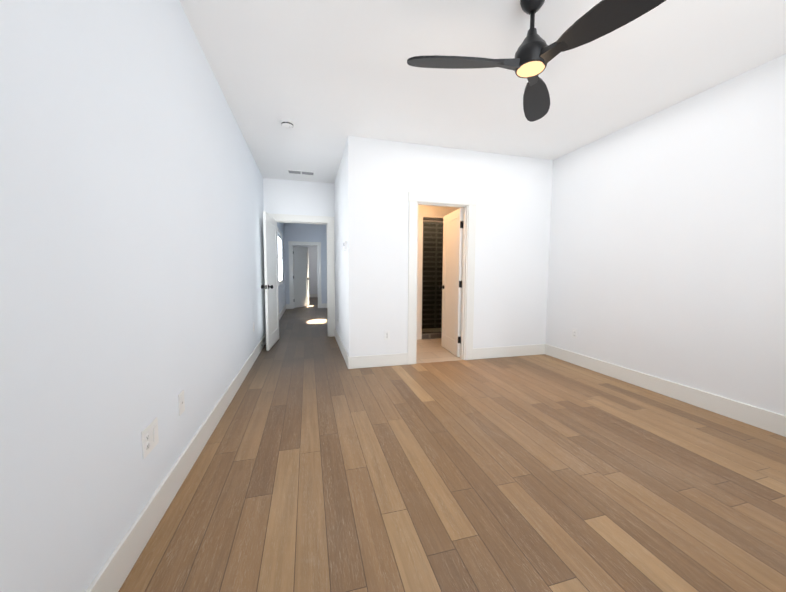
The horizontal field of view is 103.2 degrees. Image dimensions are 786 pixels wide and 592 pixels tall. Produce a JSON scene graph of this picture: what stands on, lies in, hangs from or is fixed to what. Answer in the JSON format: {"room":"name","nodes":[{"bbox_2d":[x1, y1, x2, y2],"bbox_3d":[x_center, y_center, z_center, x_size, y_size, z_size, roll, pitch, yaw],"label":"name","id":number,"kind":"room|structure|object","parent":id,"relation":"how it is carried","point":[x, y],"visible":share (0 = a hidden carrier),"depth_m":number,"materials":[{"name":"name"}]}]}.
{"room":"empty bedroom","nodes":[
{"label":"empty bedroom","id":0,"kind":"room"},
{"bbox_2d":[0,0,285,591],"bbox_3d":[-2.635,-0.718,6.747,0.120,2.740,16.190,-1,4,-15],"label":"wall","id":1,"kind":"structure","parent":0,"point":[132,293],"depth_m":1.12,"materials":[{"name":"paint"}]},
{"bbox_2d":[141,417,158,458],"bbox_3d":[-1.092,0.638,1.406,0.010,0.125,0.140,-1,4,-15],"label":"double electrical outlet","id":2,"kind":"object","parent":1,"relation":"attached to","point":[149,437],"visible":1,"depth_m":1.39,"materials":[{"name":"white plastic"}]},
{"bbox_2d":[85,333,265,591],"bbox_3d":[-1.329,0.916,2.302,0.016,0.150,6.473,-1,4,-15],"label":"baseboard","id":3,"kind":"structure","parent":1,"relation":"attached to","point":[114,571],"depth_m":1.45,"materials":[{"name":"paint"}]},
{"bbox_2d":[178,390,184,415],"bbox_3d":[-1.188,0.602,1.754,0.008,0.120,0.072,-1,4,-15],"label":"electrical outlet","id":4,"kind":"object","parent":1,"relation":"attached to","point":[181,403],"visible":1,"depth_m":1.75,"materials":[{"name":"white plastic"}]},
{"bbox_2d":[277,227,282,285],"bbox_3d":[-2.924,-0.998,8.076,0.030,1.400,1.400,-1,4,-15],"label":"window","id":5,"kind":"structure","parent":1,"relation":"in","point":[280,263],"depth_m":8.06,"materials":[{"name":"glass"}]},
{"bbox_2d":[279,304,285,319],"bbox_3d":[-2.818,0.506,7.747,0.016,0.150,4.607,-1,4,-15],"label":"baseboard","id":6,"kind":"structure","parent":1,"relation":"attached to","point":[282,311],"depth_m":8.53,"materials":[{"name":"paint"}]},
{"bbox_2d":[263,178,334,249],"bbox_3d":[-1.633,-0.623,5.529,1.171,2.740,0.120,-1,4,-15],"label":"wall","id":7,"kind":"structure","parent":0,"point":[289,197],"depth_m":5.39,"materials":[{"name":"paint"}]},
{"bbox_2d":[261,211,278,350],"bbox_3d":[-1.926,-0.235,4.965,0.171,2.023,0.884,0,4,-10],"label":"hall door","id":8,"kind":"structure","parent":7,"relation":"in","point":[271,276],"depth_m":4.82,"materials":[{"name":"paint"}]},
{"bbox_2d":[268,213,334,336],"bbox_3d":[-1.613,-0.332,5.556,1.137,2.156,0.162,-1,4,-15],"label":"trim","id":9,"kind":"structure","parent":7,"relation":"attached to","point":[328,221],"depth_m":5.58,"materials":[{"name":"paint"}]},
{"bbox_2d":[284,223,326,303],"bbox_3d":[-2.808,-0.967,10.095,1.312,2.740,0.120,-1,4,-15],"label":"wall","id":10,"kind":"structure","parent":0,"point":[299,232],"depth_m":9.98,"materials":[{"name":"paint"}]},
{"bbox_2d":[293,246,308,307],"bbox_3d":[-3.080,-0.638,10.439,0.171,2.008,0.756,2,5,25],"label":"door","id":11,"kind":"structure","parent":10,"relation":"in","point":[301,274],"depth_m":10.42,"materials":[{"name":"paint"}]},
{"bbox_2d":[288,241,321,308],"bbox_3d":[-2.840,-0.670,10.109,1.013,2.146,0.162,-1,4,-15],"label":"trim","id":12,"kind":"structure","parent":10,"relation":"attached to","point":[291,244],"depth_m":10.00,"materials":[{"name":"paint"}]},
{"bbox_2d":[293,245,317,293],"bbox_3d":[-3.615,-1.318,14.786,2.232,2.740,0.120,-1,4,-15],"label":"wall","id":13,"kind":"structure","parent":0,"point":[313,286],"depth_m":14.69,"materials":[{"name":"paint"}]},
{"bbox_2d":[334,141,347,352],"bbox_3d":[-0.761,-0.564,4.790,0.120,2.740,2.009,-1,4,-15],"label":"wall","id":14,"kind":"structure","parent":0,"point":[341,257],"depth_m":4.47,"materials":[{"name":"paint"}]},
{"bbox_2d":[335,329,349,368],"bbox_3d":[-0.800,0.738,4.745,0.016,0.150,2.025,-1,4,-15],"label":"baseboard","id":15,"kind":"structure","parent":14,"relation":"attached to","point":[346,357],"depth_m":4.28,"materials":[{"name":"paint"}]},
{"bbox_2d":[344,241,346,250],"bbox_3d":[-0.602,-0.629,3.916,0.030,0.120,0.080,-1,4,-15],"label":"light switch","id":16,"kind":"object","parent":14,"relation":"attached to","point":[345,245],"visible":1,"depth_m":3.88,"materials":[{"name":"white plastic"}]},
{"bbox_2d":[423,218,442,220],"bbox_3d":[0.852,-0.685,6.533,1.470,2.740,0.100,-1,4,-15],"label":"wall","id":17,"kind":"structure","parent":0,"point":[433,219],"depth_m":6.41,"materials":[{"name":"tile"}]},
{"bbox_2d":[417,205,459,339],"bbox_3d":[0.469,-0.605,5.427,2.591,2.740,0.120,-1,4,-15],"label":"wall","id":18,"kind":"structure","parent":0,"point":[419,271],"depth_m":5.38,"materials":[{"name":"paint"}]},
{"bbox_2d":[416,338,463,363],"bbox_3d":[0.631,0.795,5.396,2.845,0.053,2.486,-1,4,-15],"label":"floor","id":19,"kind":"structure","parent":0,"point":[430,350],"depth_m":4.57,"materials":[{"name":"beige tile"}]},
{"bbox_2d":[422,220,461,338],"bbox_3d":[0.992,-0.318,6.037,1.266,2.077,0.978,-1,4,-15],"label":"shower enclosure","id":20,"kind":"object","parent":19,"relation":"on","point":[432,269],"depth_m":5.50,"materials":[{"name":"tile"}]},
{"bbox_2d":[347,136,552,356],"bbox_3d":[0.833,-0.507,4.124,2.845,2.740,0.120,-1,4,-15],"label":"wall","id":21,"kind":"structure","parent":0,"point":[512,194],"depth_m":3.96,"materials":[{"name":"paint"}]},
{"bbox_2d":[350,353,407,368],"bbox_3d":[-0.170,0.805,3.878,0.741,0.150,0.016,-1,4,-15],"label":"baseboard","id":22,"kind":"structure","parent":21,"relation":"attached to","point":[369,361],"depth_m":3.87,"materials":[{"name":"paint"}]},
{"bbox_2d":[384,330,389,339],"bbox_3d":[-0.073,0.489,3.885,0.070,0.117,0.008,-1,4,-15],"label":"electrical outlet","id":23,"kind":"object","parent":21,"relation":"attached to","point":[386,335],"visible":1,"depth_m":3.88,"materials":[{"name":"white plastic"}]},
{"bbox_2d":[408,192,476,364],"bbox_3d":[0.618,-0.212,4.087,0.936,2.156,0.162,-1,4,-15],"label":"trim","id":24,"kind":"structure","parent":21,"relation":"attached to","point":[468,202],"depth_m":3.99,"materials":[{"name":"paint"}]},
{"bbox_2d":[439,208,462,356],"bbox_3d":[0.852,-0.192,4.560,0.171,2.023,0.683,0,4,-10],"label":"bathroom door","id":25,"kind":"structure","parent":21,"relation":"in","point":[451,286],"depth_m":4.49,"materials":[{"name":"paint"}]},
{"bbox_2d":[473,344,544,359],"bbox_3d":[1.638,0.777,4.370,1.168,0.150,0.016,-1,4,-15],"label":"baseboard","id":26,"kind":"structure","parent":21,"relation":"attached to","point":[505,351],"depth_m":4.35,"materials":[{"name":"paint"}]},
{"bbox_2d":[118,297,785,591],"bbox_3d":[-0.647,0.643,7.393,4.256,0.050,16.190,-1,4,-15],"label":"floor","id":27,"kind":"structure","parent":0,"point":[539,473],"depth_m":1.70,"materials":[{"name":"brown wood"}]},
{"bbox_2d":[179,0,785,182],"bbox_3d":[0.622,-1.809,2.599,4.256,0.080,6.653,-1,4,-15],"label":"ceiling","id":28,"kind":"structure","parent":0,"point":[327,77],"depth_m":2.42,"materials":[{"name":"paint"}]},
{"bbox_2d":[280,120,293,127],"bbox_3d":[-1.115,-1.808,3.290,0.136,0.040,0.136,-1,4,-15],"label":"smoke detector","id":29,"kind":"object","parent":28,"relation":"attached to","point":[287,124],"visible":1,"depth_m":3.26,"materials":[{"name":"white plastic"}]},
{"bbox_2d":[287,169,314,175],"bbox_3d":[-1.451,-1.946,4.925,0.420,0.009,0.200,-1,4,-15],"label":"ceiling vent","id":30,"kind":"object","parent":28,"relation":"in","point":[300,172],"visible":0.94,"depth_m":4.92,"materials":[{"name":"white plastic"}]},
{"bbox_2d":[407,0,665,121],"bbox_3d":[0.732,-1.502,1.700,1.218,0.398,1.234,-1,4,-15],"label":"ceiling fan","id":31,"kind":"object","parent":28,"relation":"hanging from","point":[535,53],"visible":1,"depth_m":1.73,"materials":[{"name":"black metal"}]},
{"bbox_2d":[545,54,785,415],"bbox_3d":[2.555,-0.448,3.447,0.120,2.740,7.070,-1,4,-15],"label":"wall","id":32,"kind":"structure","parent":0,"point":[667,253],"depth_m":2.83,"materials":[{"name":"paint"}]},
{"bbox_2d":[572,328,576,337],"bbox_3d":[2.345,0.480,4.026,0.008,0.117,0.070,-1,4,-15],"label":"electrical outlet","id":33,"kind":"object","parent":32,"relation":"attached to","point":[574,333],"visible":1,"depth_m":4.02,"materials":[{"name":"white plastic"}]},
{"bbox_2d":[545,344,785,436],"bbox_3d":[2.794,0.930,2.386,0.016,0.150,4.464,-1,4,-15],"label":"baseboard","id":34,"kind":"structure","parent":32,"relation":"attached to","point":[770,421],"depth_m":2.84,"materials":[{"name":"paint"}]}
]}

